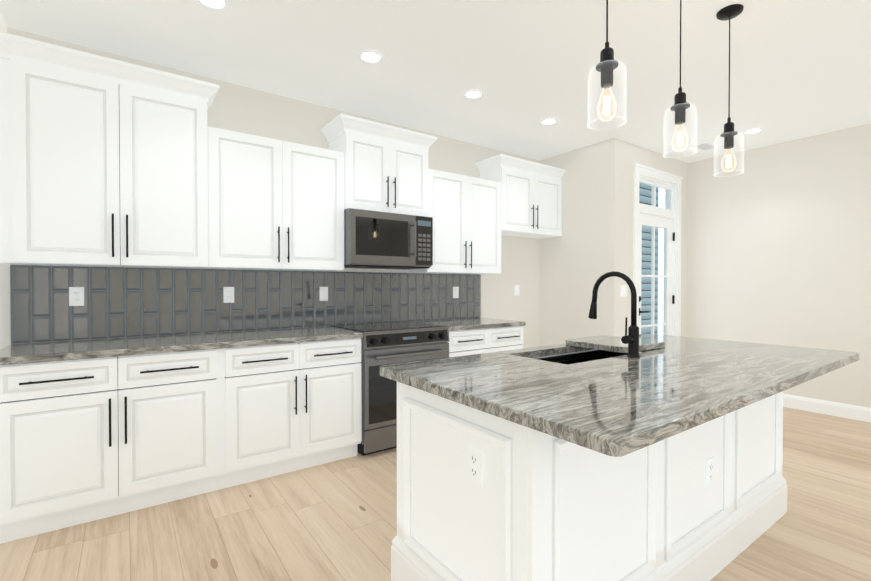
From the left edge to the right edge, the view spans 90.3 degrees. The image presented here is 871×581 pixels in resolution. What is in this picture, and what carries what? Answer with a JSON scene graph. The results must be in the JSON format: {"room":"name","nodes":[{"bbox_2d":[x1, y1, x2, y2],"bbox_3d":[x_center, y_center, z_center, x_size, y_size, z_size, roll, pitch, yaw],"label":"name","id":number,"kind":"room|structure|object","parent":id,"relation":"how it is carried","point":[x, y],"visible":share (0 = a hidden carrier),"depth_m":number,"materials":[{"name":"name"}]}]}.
{"room":"kitchen","nodes":[
{"label":"kitchen","id":0,"kind":"room"},
{"bbox_2d":[0,12,9,348],"bbox_3d":[-0.419,-0.117,-0.454,0.120,2.740,7.200,0,1,-36],"label":"wall","id":1,"kind":"structure","parent":0,"point":[4,305],"depth_m":2.40,"materials":[{"name":"paint"}]},
{"bbox_2d":[7,27,539,347],"bbox_3d":[-0.650,-0.161,3.881,4.790,2.740,0.120,0,1,-36],"label":"wall","id":2,"kind":"structure","parent":0,"point":[242,109],"depth_m":3.85,"materials":[{"name":"paint"}]},
{"bbox_2d":[0,32,218,268],"bbox_3d":[-1.929,-0.738,2.655,1.044,1.176,0.371,0,1,-36],"label":"upper cabinet","id":3,"kind":"object","parent":2,"relation":"attached to","point":[103,161],"visible":1,"depth_m":2.48,"materials":[{"name":"white paint"}]},
{"bbox_2d":[10,265,480,343],"bbox_3d":[-0.987,0.070,3.558,3.617,0.457,0.012,0,1,-36],"label":"tile backsplash","id":4,"kind":"structure","parent":2,"relation":"attached to","point":[121,302],"depth_m":3.10,"materials":[{"name":"grey tile"}]},
{"bbox_2d":[69,287,83,305],"bbox_3d":[-2.210,0.037,2.669,0.072,0.115,0.010,0,1,-36],"label":"outlet","id":5,"kind":"object","parent":4,"relation":"attached to","point":[76,296],"visible":1,"depth_m":2.67,"materials":[{"name":"white plastic"}]},
{"bbox_2d":[223,287,233,302],"bbox_3d":[-1.510,0.032,3.169,0.072,0.115,0.010,0,1,-36],"label":"outlet","id":6,"kind":"object","parent":4,"relation":"attached to","point":[228,294],"visible":1,"depth_m":3.17,"materials":[{"name":"white plastic"}]},
{"bbox_2d":[319,287,327,300],"bbox_3d":[-0.925,0.028,3.588,0.072,0.115,0.010,0,1,-36],"label":"outlet","id":7,"kind":"object","parent":4,"relation":"attached to","point":[323,293],"visible":1,"depth_m":3.58,"materials":[{"name":"white plastic"}]},
{"bbox_2d":[453,287,458,297],"bbox_3d":[0.206,0.019,4.397,0.072,0.115,0.010,0,1,-36],"label":"outlet","id":8,"kind":"object","parent":4,"relation":"attached to","point":[455,292],"visible":1,"depth_m":4.39,"materials":[{"name":"white plastic"}]},
{"bbox_2d":[202,126,343,270],"bbox_3d":[-1.173,-0.613,3.203,0.944,0.914,0.361,0,1,-36],"label":"upper cabinet","id":9,"kind":"object","parent":2,"relation":"attached to","point":[274,204],"visible":0.98,"depth_m":3.05,"materials":[{"name":"white paint"}]},
{"bbox_2d":[321,113,436,216],"bbox_3d":[-0.464,-0.985,3.685,0.898,0.703,0.396,0,1,-36],"label":"upper cabinet","id":10,"kind":"object","parent":2,"relation":"attached to","point":[385,168],"visible":0.96,"depth_m":3.52,"materials":[{"name":"white paint"}]},
{"bbox_2d":[344,208,432,269],"bbox_3d":[-0.441,-0.411,3.659,0.768,0.440,0.475,0,1,-36],"label":"over-the-range microwave","id":11,"kind":"object","parent":10,"relation":"attached to","point":[378,240],"visible":1,"depth_m":3.48,"materials":[{"name":"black metal"}]},
{"bbox_2d":[408,169,500,274],"bbox_3d":[0.209,-0.623,4.192,0.904,0.914,0.361,0,1,-36],"label":"upper cabinet","id":12,"kind":"object","parent":2,"relation":"attached to","point":[464,212],"visible":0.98,"depth_m":4.05,"materials":[{"name":"white paint"}]},
{"bbox_2d":[515,285,518,294],"bbox_3d":[0.930,-0.001,4.931,0.072,0.115,0.012,0,1,-36],"label":"light switch","id":13,"kind":"object","parent":2,"relation":"attached to","point":[516,289],"visible":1,"depth_m":4.92,"materials":[{"name":"white plastic"}]},
{"bbox_2d":[476,154,564,238],"bbox_3d":[0.936,-0.978,4.702,0.998,0.738,0.371,0,1,-36],"label":"upper cabinet","id":14,"kind":"object","parent":2,"relation":"attached to","point":[531,199],"visible":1,"depth_m":4.56,"materials":[{"name":"white paint"}]},
{"bbox_2d":[0,407,870,580],"bbox_3d":[2.110,1.285,1.370,6.340,0.100,7.440,0,1,-36],"label":"floor","id":15,"kind":"structure","parent":0,"point":[334,521],"depth_m":2.20,"materials":[{"name":"brown wood"}]},
{"bbox_2d":[0,349,216,543],"bbox_3d":[-1.871,0.785,2.535,0.982,0.876,0.658,0,1,-36],"label":"base cabinet","id":16,"kind":"object","parent":15,"relation":"on","point":[85,440],"visible":0.98,"depth_m":2.27,"materials":[{"name":"white paint"}]},
{"bbox_2d":[0,326,362,364],"bbox_3d":[-1.490,0.325,2.813,1.930,0.037,0.642,0,1,-36],"label":"countertop","id":17,"kind":"structure","parent":16,"relation":"on","point":[22,353],"depth_m":2.57,"materials":[{"name":"stone"}]},
{"bbox_2d":[215,338,361,489],"bbox_3d":[-1.087,0.779,3.096,0.944,0.876,0.658,0,1,-36],"label":"base cabinet","id":18,"kind":"object","parent":15,"relation":"on","point":[285,408],"visible":0.9,"depth_m":2.82,"materials":[{"name":"white paint"}]},
{"bbox_2d":[331,321,449,455],"bbox_3d":[-0.361,0.751,3.559,0.763,0.923,0.695,0,1,-36],"label":"range","id":19,"kind":"object","parent":15,"relation":"on","point":[386,343],"visible":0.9,"depth_m":3.22,"materials":[{"name":"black metal"}]},
{"bbox_2d":[448,326,522,356],"bbox_3d":[0.296,0.769,4.085,0.904,0.876,0.658,0,1,-36],"label":"base cabinet","id":20,"kind":"object","parent":15,"relation":"on","point":[473,341],"visible":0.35,"depth_m":3.82,"materials":[{"name":"white paint"}]},
{"bbox_2d":[411,318,525,330],"bbox_3d":[0.294,0.312,4.090,0.917,0.037,0.642,0,1,-36],"label":"countertop","id":21,"kind":"structure","parent":20,"relation":"on","point":[466,324],"depth_m":3.99,"materials":[{"name":"stone"}]},
{"bbox_2d":[391,349,787,580],"bbox_3d":[0.869,0.789,2.128,2.069,0.876,0.825,0,1,-36],"label":"base cabinet","id":22,"kind":"object","parent":15,"relation":"on","point":[539,506],"visible":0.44,"depth_m":1.55,"materials":[{"name":"white paint"}]},
{"bbox_2d":[468,445,482,487],"bbox_3d":[0.128,0.570,1.408,0.010,0.115,0.072,0,1,-36],"label":"outlet","id":23,"kind":"object","parent":22,"relation":"attached to","point":[475,465],"visible":1,"depth_m":1.40,"materials":[{"name":"white plastic"}]},
{"bbox_2d":[380,334,859,456],"bbox_3d":[0.951,0.333,2.001,2.160,0.037,1.090,0,1,-36],"label":"countertop","id":24,"kind":"structure","parent":22,"relation":"on","point":[620,406],"depth_m":1.51,"materials":[{"name":"stone"}]},
{"bbox_2d":[538,350,627,364],"bbox_3d":[0.796,0.476,2.236,0.812,0.244,0.342,0,1,-36],"label":"undermount sink","id":25,"kind":"object","parent":24,"relation":"in","point":[573,358],"visible":0.04,"depth_m":2.46,"materials":[{"name":"black metal"}]},
{"bbox_2d":[588,271,639,357],"bbox_3d":[0.857,0.109,2.124,0.105,0.407,0.271,0,1,-36],"label":"gooseneck faucet","id":26,"kind":"object","parent":24,"relation":"on","point":[631,339],"visible":1,"depth_m":2.04,"materials":[{"name":"black metal"}]},
{"bbox_2d":[565,335,664,352],"bbox_3d":[0.997,0.295,2.417,0.400,0.030,0.385,0,1,-36],"label":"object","id":27,"kind":"object","parent":24,"relation":"on","point":[609,343],"visible":0.92,"depth_m":2.34,"materials":[{"name":"grey stone"}]},
{"bbox_2d":[705,457,713,487],"bbox_3d":[1.178,0.780,1.860,0.072,0.115,0.010,0,1,-36],"label":"outlet","id":28,"kind":"object","parent":22,"relation":"attached to","point":[709,471],"visible":1,"depth_m":1.85,"materials":[{"name":"white plastic"}]},
{"bbox_2d":[0,0,870,162],"bbox_3d":[2.110,-1.555,1.341,6.340,0.100,7.440,0,1,-36],"label":"ceiling","id":29,"kind":"structure","parent":0,"point":[799,69],"depth_m":2.84,"materials":[{"name":"paint"}]},
{"bbox_2d":[196,0,229,10],"bbox_3d":[-1.164,-1.510,2.257,0.168,0.008,0.168,0,1,-36],"label":"recessed light","id":30,"kind":"object","parent":29,"relation":"in","point":[219,5],"visible":1,"depth_m":2.29,"materials":[{"name":"white paint"}]},
{"bbox_2d":[358,50,383,63],"bbox_3d":[-0.420,-1.516,2.815,0.168,0.008,0.168,0,1,-36],"label":"recessed light","id":31,"kind":"object","parent":29,"relation":"in","point":[371,56],"visible":1,"depth_m":2.81,"materials":[{"name":"white paint"}]},
{"bbox_2d":[463,89,483,98],"bbox_3d":[0.295,-1.521,3.363,0.168,0.008,0.168,0,1,-36],"label":"recessed light","id":32,"kind":"object","parent":29,"relation":"in","point":[473,94],"visible":1,"depth_m":3.36,"materials":[{"name":"white paint"}]},
{"bbox_2d":[539,118,557,124],"bbox_3d":[1.026,-1.527,3.923,0.168,0.008,0.168,0,1,-36],"label":"recessed light","id":33,"kind":"object","parent":29,"relation":"in","point":[549,121],"visible":0.98,"depth_m":3.92,"materials":[{"name":"white paint"}]},
{"bbox_2d":[587,0,626,129],"bbox_3d":[0.644,-1.067,1.625,0.138,0.880,0.138,0,1,-36],"label":"pendant light","id":34,"kind":"object","parent":29,"relation":"hanging from","point":[607,65],"visible":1,"depth_m":1.61,"materials":[{"name":"clear glass"}]},
{"bbox_2d":[663,0,696,156],"bbox_3d":[1.128,-1.071,1.996,0.138,0.880,0.138,0,1,-36],"label":"pendant light","id":35,"kind":"object","parent":29,"relation":"hanging from","point":[680,106],"visible":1,"depth_m":1.99,"materials":[{"name":"clear glass"}]},
{"bbox_2d":[691,142,718,150],"bbox_3d":[2.876,-1.535,4.619,0.300,0.006,0.150,0,1,-36],"label":"ceiling vent","id":36,"kind":"object","parent":29,"relation":"in","point":[704,146],"visible":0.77,"depth_m":4.62,"materials":[{"name":"white paint"}]},
{"bbox_2d":[714,4,743,176],"bbox_3d":[1.596,-1.074,2.356,0.138,0.880,0.138,0,1,-36],"label":"pendant light","id":37,"kind":"object","parent":29,"relation":"hanging from","point":[729,12],"visible":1,"depth_m":2.35,"materials":[{"name":"clear glass"}]},
{"bbox_2d":[742,128,762,133],"bbox_3d":[3.043,-1.529,4.161,0.168,0.008,0.168,0,1,-36],"label":"recessed light","id":38,"kind":"object","parent":29,"relation":"in","point":[752,131],"visible":0.96,"depth_m":4.16,"materials":[{"name":"white paint"}]},
{"bbox_2d":[539,138,620,346],"bbox_3d":[1.566,-0.170,4.796,0.120,2.740,0.970,0,1,-36],"label":"wall","id":39,"kind":"structure","parent":0,"point":[580,256],"depth_m":4.65,"materials":[{"name":"paint"}]},
{"bbox_2d":[621,140,687,336],"bbox_3d":[2.444,-0.171,4.902,1.430,2.740,0.120,0,1,-36],"label":"wall","id":40,"kind":"structure","parent":0,"point":[631,154],"depth_m":4.56,"materials":[{"name":"paint"}]},
{"bbox_2d":[620,285,626,295],"bbox_3d":[1.942,0.004,4.462,0.115,0.115,0.012,0,1,-36],"label":"light switch","id":41,"kind":"object","parent":40,"relation":"attached to","point":[623,290],"visible":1,"depth_m":4.45,"materials":[{"name":"white plastic"}]},
{"bbox_2d":[639,213,672,334],"bbox_3d":[2.476,0.175,4.886,0.792,2.032,0.100,0,1,-36],"label":"entry door","id":42,"kind":"structure","parent":40,"relation":"in","point":[654,222],"depth_m":4.96,"materials":[{"name":"white paint"}]},
{"bbox_2d":[633,163,682,335],"bbox_3d":[2.465,-0.068,4.899,1.024,2.535,0.152,0,1,-36],"label":"door frame","id":43,"kind":"structure","parent":40,"relation":"attached to","point":[672,204],"depth_m":4.97,"materials":[{"name":"white paint"}]},
{"bbox_2d":[687,123,870,407],"bbox_3d":[4.886,-0.150,2.820,0.120,2.740,6.350,0,1,-36],"label":"wall","id":44,"kind":"structure","parent":0,"point":[778,243],"depth_m":4.44,"materials":[{"name":"paint"}]},
{"bbox_2d":[783,394,870,422],"bbox_3d":[4.866,1.156,2.744,0.016,0.130,6.230,0,1,-36],"label":"baseboard","id":45,"kind":"structure","parent":44,"relation":"attached to","point":[854,412],"depth_m":4.20,"materials":[{"name":"white paint"}]},
{"label":"outside","id":46,"kind":"structure","parent":0,"visible":0},
{"bbox_2d":[639,183,664,334],"bbox_3d":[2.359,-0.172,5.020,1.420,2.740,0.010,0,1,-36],"label":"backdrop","id":47,"kind":"structure","parent":46,"point":[646,271],"depth_m":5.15,"materials":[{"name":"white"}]}
]}

